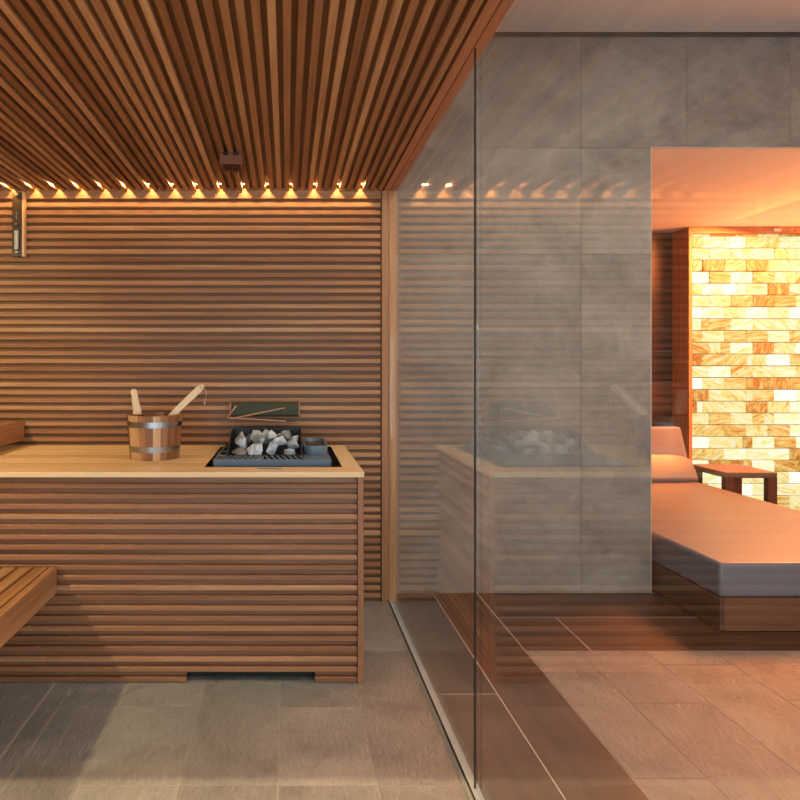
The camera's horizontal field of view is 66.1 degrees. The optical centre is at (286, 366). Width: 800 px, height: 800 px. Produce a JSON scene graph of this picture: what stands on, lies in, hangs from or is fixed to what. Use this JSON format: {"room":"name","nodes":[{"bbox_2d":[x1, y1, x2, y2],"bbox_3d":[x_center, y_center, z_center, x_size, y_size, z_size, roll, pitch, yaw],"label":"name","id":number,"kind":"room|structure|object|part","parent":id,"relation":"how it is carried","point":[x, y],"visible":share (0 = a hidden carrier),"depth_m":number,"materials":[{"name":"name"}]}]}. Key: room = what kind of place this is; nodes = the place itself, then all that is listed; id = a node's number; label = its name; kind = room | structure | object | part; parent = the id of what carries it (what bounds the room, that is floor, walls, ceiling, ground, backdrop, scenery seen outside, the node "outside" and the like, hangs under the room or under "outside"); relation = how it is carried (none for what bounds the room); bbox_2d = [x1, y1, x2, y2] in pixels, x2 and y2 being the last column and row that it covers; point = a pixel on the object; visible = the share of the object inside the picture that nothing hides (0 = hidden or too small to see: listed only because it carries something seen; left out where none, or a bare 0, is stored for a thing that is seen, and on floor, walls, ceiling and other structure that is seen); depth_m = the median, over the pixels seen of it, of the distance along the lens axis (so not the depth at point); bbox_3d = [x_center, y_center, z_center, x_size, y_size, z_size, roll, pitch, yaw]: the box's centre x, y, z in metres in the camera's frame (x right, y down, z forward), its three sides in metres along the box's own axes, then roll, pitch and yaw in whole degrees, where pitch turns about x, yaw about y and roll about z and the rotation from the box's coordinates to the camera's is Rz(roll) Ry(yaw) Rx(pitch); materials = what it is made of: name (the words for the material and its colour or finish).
{"room":"sauna","nodes":[
{"label":"sauna","id":0,"kind":"room"},
{"bbox_2d":[0,187,380,600],"bbox_3d":[-0.844,0.123,3.369,2.732,2.354,0.100,0,0,0],"label":"wall","id":1,"kind":"structure","parent":0,"point":[244,296],"depth_m":3.32,"materials":[{"name":"brown wood"}]},
{"bbox_2d":[12,191,26,257],"bbox_3d":[-1.477,-0.783,3.299,0.075,0.358,0.039,0,0,0],"label":"timer","id":2,"kind":"object","parent":1,"relation":"attached to","point":[19,199],"visible":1,"depth_m":3.31,"materials":[{"name":"brown wood"}]},
{"bbox_3d":[-1.446,-0.783,3.301,0.012,0.358,0.033,0,0,0],"label":"rail","id":3,"kind":"part","parent":2,"relation":"part of","materials":[{"name":"brown wood"}]},
{"bbox_2d":[227,401,299,421],"bbox_3d":[-0.126,0.242,3.266,0.391,0.106,0.102,0,0,0],"label":"wall panel","id":4,"kind":"object","parent":1,"relation":"attached to","point":[238,410],"visible":1,"depth_m":3.26,"materials":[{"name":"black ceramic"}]},
{"bbox_2d":[381,191,395,601],"bbox_3d":[0.562,0.163,3.366,0.079,2.274,0.106,0,0,0],"label":"trim","id":5,"kind":"structure","parent":1,"relation":"attached to","point":[388,198],"depth_m":3.31,"materials":[{"name":"brown wood"}]},
{"bbox_2d":[382,0,514,190],"bbox_3d":[-0.828,-1.073,1.849,2.865,0.200,3.139,0,0,0],"label":"trim","id":6,"kind":"structure","parent":1,"relation":"attached to","point":[491,13],"depth_m":2.04,"materials":[{"name":"brown wood"}]},
{"bbox_2d":[0,0,483,190],"bbox_3d":[-0.860,-1.011,1.859,2.800,0.075,3.119,0,0,0],"label":"ceiling","id":7,"kind":"structure","parent":0,"point":[100,94],"depth_m":2.11,"materials":[{"name":"brown wood"}]},
{"bbox_2d":[220,152,243,171],"bbox_3d":[-0.255,-0.949,2.782,0.102,0.048,0.140,0,0,0],"label":"ceiling vent","id":8,"kind":"object","parent":7,"relation":"in","point":[229,162],"visible":1,"depth_m":2.73,"materials":[{"name":"red wood"}]},
{"bbox_2d":[0,590,799,799],"bbox_3d":[2.300,1.360,2.250,9.400,0.120,7.500,0,0,0],"label":"floor","id":9,"kind":"structure","parent":0,"point":[581,696],"depth_m":2.21,"materials":[{"name":"tile"}]},
{"bbox_2d":[0,421,23,446],"bbox_3d":[-1.804,0.799,1.933,0.707,1.001,2.766,0,0,0],"label":"bench","id":10,"kind":"object","parent":9,"relation":"on","point":[10,431],"visible":1,"depth_m":3.17,"materials":[{"name":"brown wood"}]},
{"bbox_2d":[0,567,56,647],"bbox_3d":[-1.252,1.060,1.504,0.617,0.480,1.909,0,0,0],"label":"bench","id":11,"kind":"object","parent":9,"relation":"on","point":[24,591],"visible":1,"depth_m":2.24,"materials":[{"name":"brown wood"}]},
{"bbox_2d":[0,445,363,683],"bbox_3d":[-0.920,0.865,2.889,2.472,0.871,0.855,0,0,0],"label":"counter","id":12,"kind":"object","parent":9,"relation":"on","point":[173,570],"depth_m":2.47,"materials":[{"name":"brown wood"}]},
{"bbox_2d":[127,389,182,460],"bbox_3d":[-0.629,0.268,2.857,0.260,0.326,0.260,0,0,0],"label":"bucket","id":13,"kind":"object","parent":12,"relation":"on","point":[153,436],"visible":1,"depth_m":2.76,"materials":[{"name":"brown wood"}]},
{"bbox_3d":[-0.721,0.166,2.869,0.051,0.123,0.016,0,0,0],"label":"handle","id":14,"kind":"part","parent":13,"relation":"part of","materials":[{"name":"brown wood"}]},
{"bbox_2d":[168,384,206,415],"bbox_3d":[-0.547,0.242,2.842,0.332,0.322,0.072,0,0,0],"label":"ladle","id":15,"kind":"object","parent":13,"relation":"in","point":[198,389],"visible":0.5,"depth_m":2.85,"materials":[{"name":"brown wood"}]},
{"bbox_2d":[0,445,363,476],"bbox_3d":[-0.920,0.442,2.889,2.472,0.022,0.855,0,0,0],"label":"countertop","id":16,"kind":"structure","parent":12,"relation":"on","point":[15,460],"depth_m":2.60,"materials":[{"name":"brown wood"}]},
{"bbox_3d":[-0.073,0.430,2.534,0.103,0.002,0.026,0,0,0],"label":"name plate","id":17,"kind":"part","parent":12,"relation":"part of","materials":[{"name":"metal"}]},
{"bbox_2d":[213,428,331,466],"bbox_3d":[-0.066,0.427,2.957,0.528,0.228,0.577,0,0,0],"label":"heater","id":18,"kind":"object","parent":12,"relation":"on","point":[312,452],"depth_m":2.83,"materials":[{"name":"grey stone"}]},
{"bbox_3d":[-0.225,0.408,2.840,0.071,0.055,0.073,0,0,31],"label":"heater stone","id":19,"kind":"part","parent":18,"relation":"part of","materials":[{"name":"grey stone"}]},
{"bbox_3d":[-0.225,0.372,2.908,0.062,0.063,0.055,0,0,3],"label":"heater stone","id":20,"kind":"part","parent":18,"relation":"part of","materials":[{"name":"grey stone"}]},
{"bbox_3d":[-0.189,0.370,3.072,0.058,0.064,0.065,0,0,-15],"label":"heater stone","id":21,"kind":"part","parent":18,"relation":"part of","materials":[{"name":"grey stone"}]},
{"bbox_3d":[-0.153,0.401,2.843,0.071,0.076,0.070,0,0,-31],"label":"heater stone","id":22,"kind":"part","parent":18,"relation":"part of","materials":[{"name":"grey stone"}]},
{"bbox_3d":[-0.154,0.345,2.994,0.064,0.060,0.074,0,0,-7],"label":"heater stone","id":23,"kind":"part","parent":18,"relation":"part of","materials":[{"name":"grey stone"}]},
{"bbox_3d":[-0.135,0.362,2.925,0.062,0.069,0.060,0,0,42],"label":"heater stone","id":24,"kind":"part","parent":18,"relation":"part of","materials":[{"name":"grey stone"}]},
{"bbox_3d":[-0.101,0.354,3.067,0.088,0.074,0.047,0,0,-39],"label":"heater stone","id":25,"kind":"part","parent":18,"relation":"part of","materials":[{"name":"grey stone"}]},
{"bbox_3d":[-0.076,0.344,2.992,0.063,0.060,0.071,0,0,4],"label":"heater stone","id":26,"kind":"part","parent":18,"relation":"part of","materials":[{"name":"grey stone"}]},
{"bbox_3d":[-0.075,0.390,2.846,0.058,0.069,0.053,0,0,-31],"label":"heater stone","id":27,"kind":"part","parent":18,"relation":"part of","materials":[{"name":"grey stone"}]},
{"bbox_3d":[-0.032,0.360,2.923,0.092,0.048,0.056,0,0,-21],"label":"heater stone","id":28,"kind":"part","parent":18,"relation":"part of","materials":[{"name":"grey stone"}]},
{"bbox_3d":[-0.002,0.348,2.993,0.052,0.071,0.069,0,0,30],"label":"heater stone","id":29,"kind":"part","parent":18,"relation":"part of","materials":[{"name":"grey stone"}]},
{"bbox_3d":[0.013,0.409,2.840,0.050,0.051,0.055,0,0,28],"label":"heater stone","id":30,"kind":"part","parent":18,"relation":"part of","materials":[{"name":"grey stone"}]},
{"bbox_3d":[0.035,0.378,2.922,0.064,0.057,0.060,0,0,29],"label":"heater stone","id":31,"kind":"part","parent":18,"relation":"part of","materials":[{"name":"grey stone"}]},
{"bbox_3d":[0.035,0.370,3.006,0.065,0.057,0.048,0,0,44],"label":"heater stone","id":32,"kind":"part","parent":18,"relation":"part of","materials":[{"name":"grey stone"}]},
{"bbox_2d":[302,438,327,454],"bbox_3d":[0.136,0.391,2.965,0.116,0.044,0.330,0,0,0],"label":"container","id":33,"kind":"object","parent":18,"relation":"on","point":[311,446],"depth_m":2.83,"materials":[{"name":"grey metal"}]},
{"bbox_3d":[0.277,0.442,2.951,0.078,0.022,0.730,0,0,0],"label":"countertop frame","id":34,"kind":"part","parent":12,"relation":"part of","materials":[{"name":"brown wood"}]},
{"bbox_3d":[0.302,0.876,2.477,0.024,0.847,0.025,0,0,0],"label":"corner post","id":35,"kind":"part","parent":12,"relation":"part of","materials":[{"name":"brown wood"}]},
{"bbox_2d":[389,48,483,799],"bbox_3d":[0.575,0.159,1.458,0.025,2.302,3.715,0,0,0],"label":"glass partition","id":36,"kind":"structure","parent":9,"relation":"on","point":[471,780],"depth_m":1.83,"materials":[{"name":"clear glass"}]},
{"bbox_2d":[652,561,799,630],"bbox_3d":[2.781,1.217,4.170,1.318,0.166,2.459,0,0,0],"label":"daybed","id":37,"kind":"object","parent":9,"relation":"on","point":[722,613],"visible":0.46,"depth_m":2.94,"materials":[{"name":"brown wood"}]},
{"bbox_3d":[2.133,1.214,4.170,0.022,0.160,2.459,0,0,0],"label":"panel","id":38,"kind":"part","parent":37,"relation":"part of","materials":[{"name":"brown wood"}]},
{"bbox_2d":[652,482,799,596],"bbox_3d":[2.782,1.047,4.171,1.316,0.170,2.457,0,0,0],"label":"mattress","id":39,"kind":"object","parent":37,"relation":"on","point":[726,543],"visible":0.55,"depth_m":3.37,"materials":[{"name":"grey fabric"}]},
{"bbox_2d":[652,426,686,457],"bbox_3d":[2.788,0.743,5.231,1.313,0.436,0.293,0,0,0],"label":"cushion","id":40,"kind":"object","parent":39,"relation":"on","point":[668,440],"visible":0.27,"depth_m":5.20,"materials":[{"name":"orange fabric"}]},
{"bbox_2d":[652,454,697,481],"bbox_3d":[2.789,0.853,5.066,1.295,0.214,0.160,0,0,0],"label":"pillow","id":41,"kind":"object","parent":39,"relation":"on","point":[665,468],"visible":0.32,"depth_m":5.03,"materials":[{"name":"orange fabric"}]},
{"bbox_3d":[2.781,1.214,2.952,1.272,0.160,0.022,0,0,0],"label":"panel","id":42,"kind":"part","parent":37,"relation":"part of","materials":[{"name":"brown wood"}]},
{"bbox_2d":[693,464,776,503],"bbox_3d":[3.706,1.071,4.995,0.412,0.458,0.420,0,0,0],"label":"side table","id":43,"kind":"object","parent":9,"relation":"on","point":[731,475],"visible":0.51,"depth_m":4.82,"materials":[{"name":"brown wood"}]},
{"bbox_3d":[3.536,1.093,5.181,0.072,0.414,0.049,0,0,0],"label":"leg","id":44,"kind":"part","parent":43,"relation":"part of","materials":[{"name":"brown wood"}]},
{"bbox_3d":[3.536,1.093,4.811,0.072,0.414,0.049,0,0,0],"label":"leg","id":45,"kind":"part","parent":43,"relation":"part of","materials":[{"name":"brown wood"}]},
{"bbox_3d":[3.876,1.093,5.181,0.072,0.414,0.049,0,0,0],"label":"leg","id":46,"kind":"part","parent":43,"relation":"part of","materials":[{"name":"brown wood"}]},
{"bbox_3d":[3.876,1.093,4.811,0.072,0.414,0.049,0,0,0],"label":"leg","id":47,"kind":"part","parent":43,"relation":"part of","materials":[{"name":"brown wood"}]},
{"bbox_2d":[396,37,799,592],"bbox_3d":[2.200,-0.400,3.562,9.600,3.400,0.221,0,0,0],"label":"wall","id":48,"kind":"structure","parent":0,"point":[569,128],"depth_m":3.45,"materials":[{"name":"grey tile"}]},
{"bbox_2d":[492,32,799,36],"bbox_3d":[2.100,-1.949,3.447,9.800,0.102,0.030,0,0,0],"label":"trim","id":49,"kind":"structure","parent":48,"relation":"attached to","point":[496,34],"depth_m":3.45,"materials":[{"name":"grey"}]},
{"bbox_3d":[4.546,0.018,3.462,4.908,2.564,0.021,0,0,0],"label":"edge trim","id":50,"kind":"part","parent":48,"relation":"part of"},
{"bbox_2d":[495,0,799,31],"bbox_3d":[2.100,-1.958,0.966,9.800,0.084,4.932,0,0,0],"label":"ceiling","id":51,"kind":"structure","parent":0,"point":[523,15],"depth_m":3.28,"materials":[{"name":"white paint"}]},
{"bbox_2d":[652,233,671,425],"bbox_3d":[2.760,0.020,5.645,1.720,2.560,0.050,0,0,0],"label":"wall","id":52,"kind":"structure","parent":0,"point":[661,242],"depth_m":5.62,"materials":[{"name":"brown wood"}]},
{"bbox_2d":[652,149,799,232],"bbox_3d":[4.450,-1.310,4.592,5.100,0.100,2.256,0,0,0],"label":"ceiling","id":53,"kind":"structure","parent":0,"point":[691,187],"depth_m":4.21,"materials":[{"name":"paint"}]},
{"bbox_2d":[672,227,799,510],"bbox_3d":[5.298,0.022,5.498,3.385,2.552,0.236,0,0,0],"label":"wall","id":54,"kind":"structure","parent":0,"point":[736,290],"depth_m":5.39,"materials":[{"name":"yellow stone"}]}
]}

